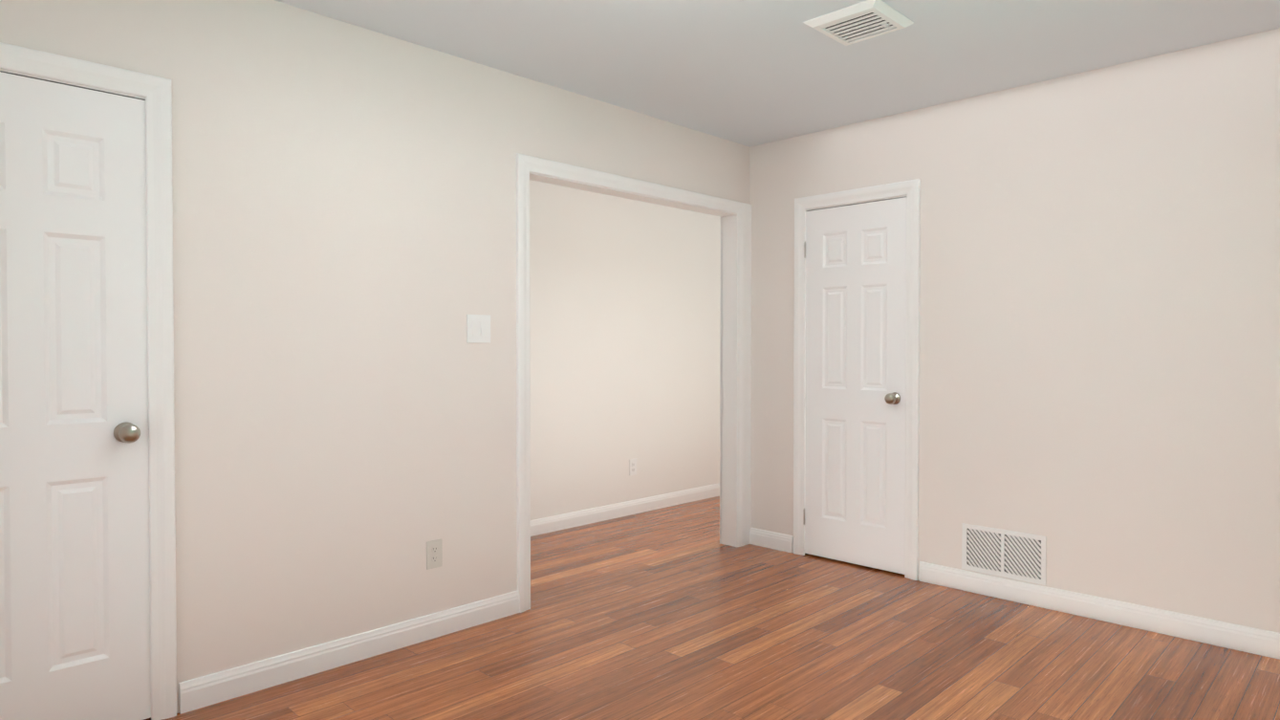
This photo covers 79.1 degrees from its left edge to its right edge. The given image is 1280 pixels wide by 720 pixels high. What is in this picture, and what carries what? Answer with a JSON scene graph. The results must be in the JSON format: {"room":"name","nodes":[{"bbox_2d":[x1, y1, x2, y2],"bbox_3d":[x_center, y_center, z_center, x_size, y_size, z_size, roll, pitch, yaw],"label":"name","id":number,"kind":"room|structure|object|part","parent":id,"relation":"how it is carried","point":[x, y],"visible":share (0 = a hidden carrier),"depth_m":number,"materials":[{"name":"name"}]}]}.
{"room":"empty room","nodes":[
{"label":"empty room","id":0,"kind":"room"},
{"bbox_2d":[0,0,749,713],"bbox_3d":[0.100,-0.081,4.308,0.110,2.460,7.000,1,1,45],"label":"wall","id":1,"kind":"structure","parent":0,"point":[344,262],"depth_m":2.95,"materials":[{"name":"beige paint"}]},
{"bbox_2d":[0,71,151,719],"bbox_3d":[-1.799,0.168,2.275,0.110,2.000,0.628,1,1,45],"label":"closet door","id":2,"kind":"structure","parent":1,"relation":"in","point":[75,612],"depth_m":2.37,"materials":[{"name":"white paint"}]},
{"bbox_3d":[-1.611,0.230,2.441,0.076,0.065,0.065,1,1,45],"label":"knob","id":3,"kind":"part","parent":2,"relation":"part of","materials":[{"name":"silver metal"}]},
{"bbox_2d":[0,42,176,719],"bbox_3d":[-1.843,0.133,2.323,0.132,2.093,0.762,1,1,45],"label":"door frame","id":4,"kind":"structure","parent":1,"relation":"attached to","point":[155,91],"depth_m":2.52,"materials":[{"name":"white paint"}]},
{"bbox_2d":[178,590,519,714],"bbox_3d":[-1.046,1.118,3.072,0.015,0.100,1.382,1,1,45],"label":"baseboard","id":5,"kind":"structure","parent":1,"relation":"attached to","point":[203,691],"depth_m":2.95,"materials":[{"name":"white paint"}]},
{"bbox_2d":[426,538,442,569],"bbox_3d":[-0.863,0.815,3.258,0.008,0.117,0.072,1,1,45],"label":"outlet","id":6,"kind":"object","parent":1,"relation":"attached to","point":[434,553],"visible":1,"depth_m":3.25,"materials":[{"name":"grey plastic"}]},
{"bbox_2d":[466,314,490,342],"bbox_3d":[-0.705,-0.137,3.402,0.011,0.122,0.120,1,1,45],"label":"rocker light switch","id":7,"kind":"object","parent":1,"relation":"attached to","point":[478,328],"visible":1,"depth_m":3.40,"materials":[{"name":"white plastic"}]},
{"bbox_2d":[516,152,745,612],"bbox_3d":[-0.007,0.100,4.202,0.150,2.102,1.709,1,1,45],"label":"door frame","id":8,"kind":"structure","parent":1,"relation":"attached to","point":[526,164],"depth_m":4.31,"materials":[{"name":"white paint"}]},
{"bbox_2d":[744,203,751,544],"bbox_3d":[0.660,0.091,4.791,0.014,2.102,0.070,1,1,45],"label":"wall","id":9,"kind":"structure","parent":1,"relation":"attached to","point":[748,391],"depth_m":4.79,"materials":[{"name":"white paint"}]},
{"bbox_2d":[529,179,720,520],"bbox_3d":[-0.698,-0.093,5.093,0.110,2.460,7.000,1,1,45],"label":"wall","id":10,"kind":"structure","parent":0,"point":[624,319],"depth_m":5.57,"materials":[{"name":"white paint"}]},
{"bbox_2d":[530,482,719,536],"bbox_3d":[-0.092,1.079,5.638,0.015,0.100,5.400,1,1,45],"label":"baseboard","id":11,"kind":"structure","parent":10,"relation":"attached to","point":[550,524],"depth_m":5.57,"materials":[{"name":"white paint"}]},
{"bbox_2d":[629,457,636,475],"bbox_3d":[-0.049,0.783,5.682,0.008,0.117,0.072,1,1,45],"label":"outlet","id":12,"kind":"object","parent":10,"relation":"attached to","point":[632,466],"visible":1,"depth_m":5.67,"materials":[{"name":"white plastic"}]},
{"bbox_2d":[143,496,1279,719],"bbox_3d":[0.814,1.161,3.554,4.630,0.001,7.500,1,1,45],"label":"floor","id":13,"kind":"structure","parent":0,"point":[681,611],"depth_m":3.05,"materials":[{"name":"brown wood"}]},
{"bbox_2d":[274,0,1279,147],"bbox_3d":[0.814,-1.299,3.517,4.630,0.001,7.500,1,1,45],"label":"ceiling","id":14,"kind":"structure","parent":0,"point":[749,73],"depth_m":3.20,"materials":[{"name":"white paint"}]},
{"bbox_2d":[802,0,913,45],"bbox_3d":[0.836,-1.277,2.963,0.300,0.026,0.300,1,1,45],"label":"ceiling vent","id":15,"kind":"object","parent":14,"relation":"in","point":[859,22],"visible":1,"depth_m":2.93,"materials":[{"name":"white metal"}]},
{"bbox_2d":[749,27,1279,632],"bbox_3d":[1.898,-0.072,3.696,3.310,2.460,0.110,1,1,45],"label":"wall","id":16,"kind":"structure","parent":0,"point":[1099,351],"depth_m":3.48,"materials":[{"name":"beige paint"}]},
{"bbox_2d":[749,527,793,552],"bbox_3d":[0.790,1.093,4.717,0.324,0.100,0.015,1,1,45],"label":"baseboard","id":17,"kind":"structure","parent":16,"relation":"attached to","point":[783,542],"depth_m":4.70,"materials":[{"name":"white paint"}]},
{"bbox_2d":[802,196,906,574],"bbox_3d":[1.172,0.137,4.308,0.628,2.000,0.110,1,1,45],"label":"closet door","id":18,"kind":"structure","parent":16,"relation":"in","point":[854,509],"depth_m":4.31,"materials":[{"name":"white paint"}]},
{"bbox_3d":[1.338,0.205,4.121,0.065,0.065,0.076,1,1,45],"label":"knob","id":19,"kind":"part","parent":18,"relation":"part of","materials":[{"name":"silver metal"}]},
{"bbox_2d":[793,178,920,580],"bbox_3d":[1.222,0.102,4.352,0.762,2.093,0.132,1,1,45],"label":"door frame","id":20,"kind":"structure","parent":16,"relation":"attached to","point":[910,189],"depth_m":4.10,"materials":[{"name":"white paint"}]},
{"bbox_2d":[961,522,1046,585],"bbox_3d":[1.760,0.937,3.764,0.390,0.230,0.008,1,1,45],"label":"air vent","id":21,"kind":"object","parent":16,"relation":"in","point":[1017,555],"visible":1,"depth_m":3.76,"materials":[{"name":"white metal"}]},
{"bbox_2d":[918,561,1279,659],"bbox_3d":[2.170,1.114,3.359,1.984,0.100,0.015,1,1,45],"label":"baseboard","id":22,"kind":"structure","parent":16,"relation":"attached to","point":[1238,637],"depth_m":3.43,"materials":[{"name":"white paint"}]}
]}

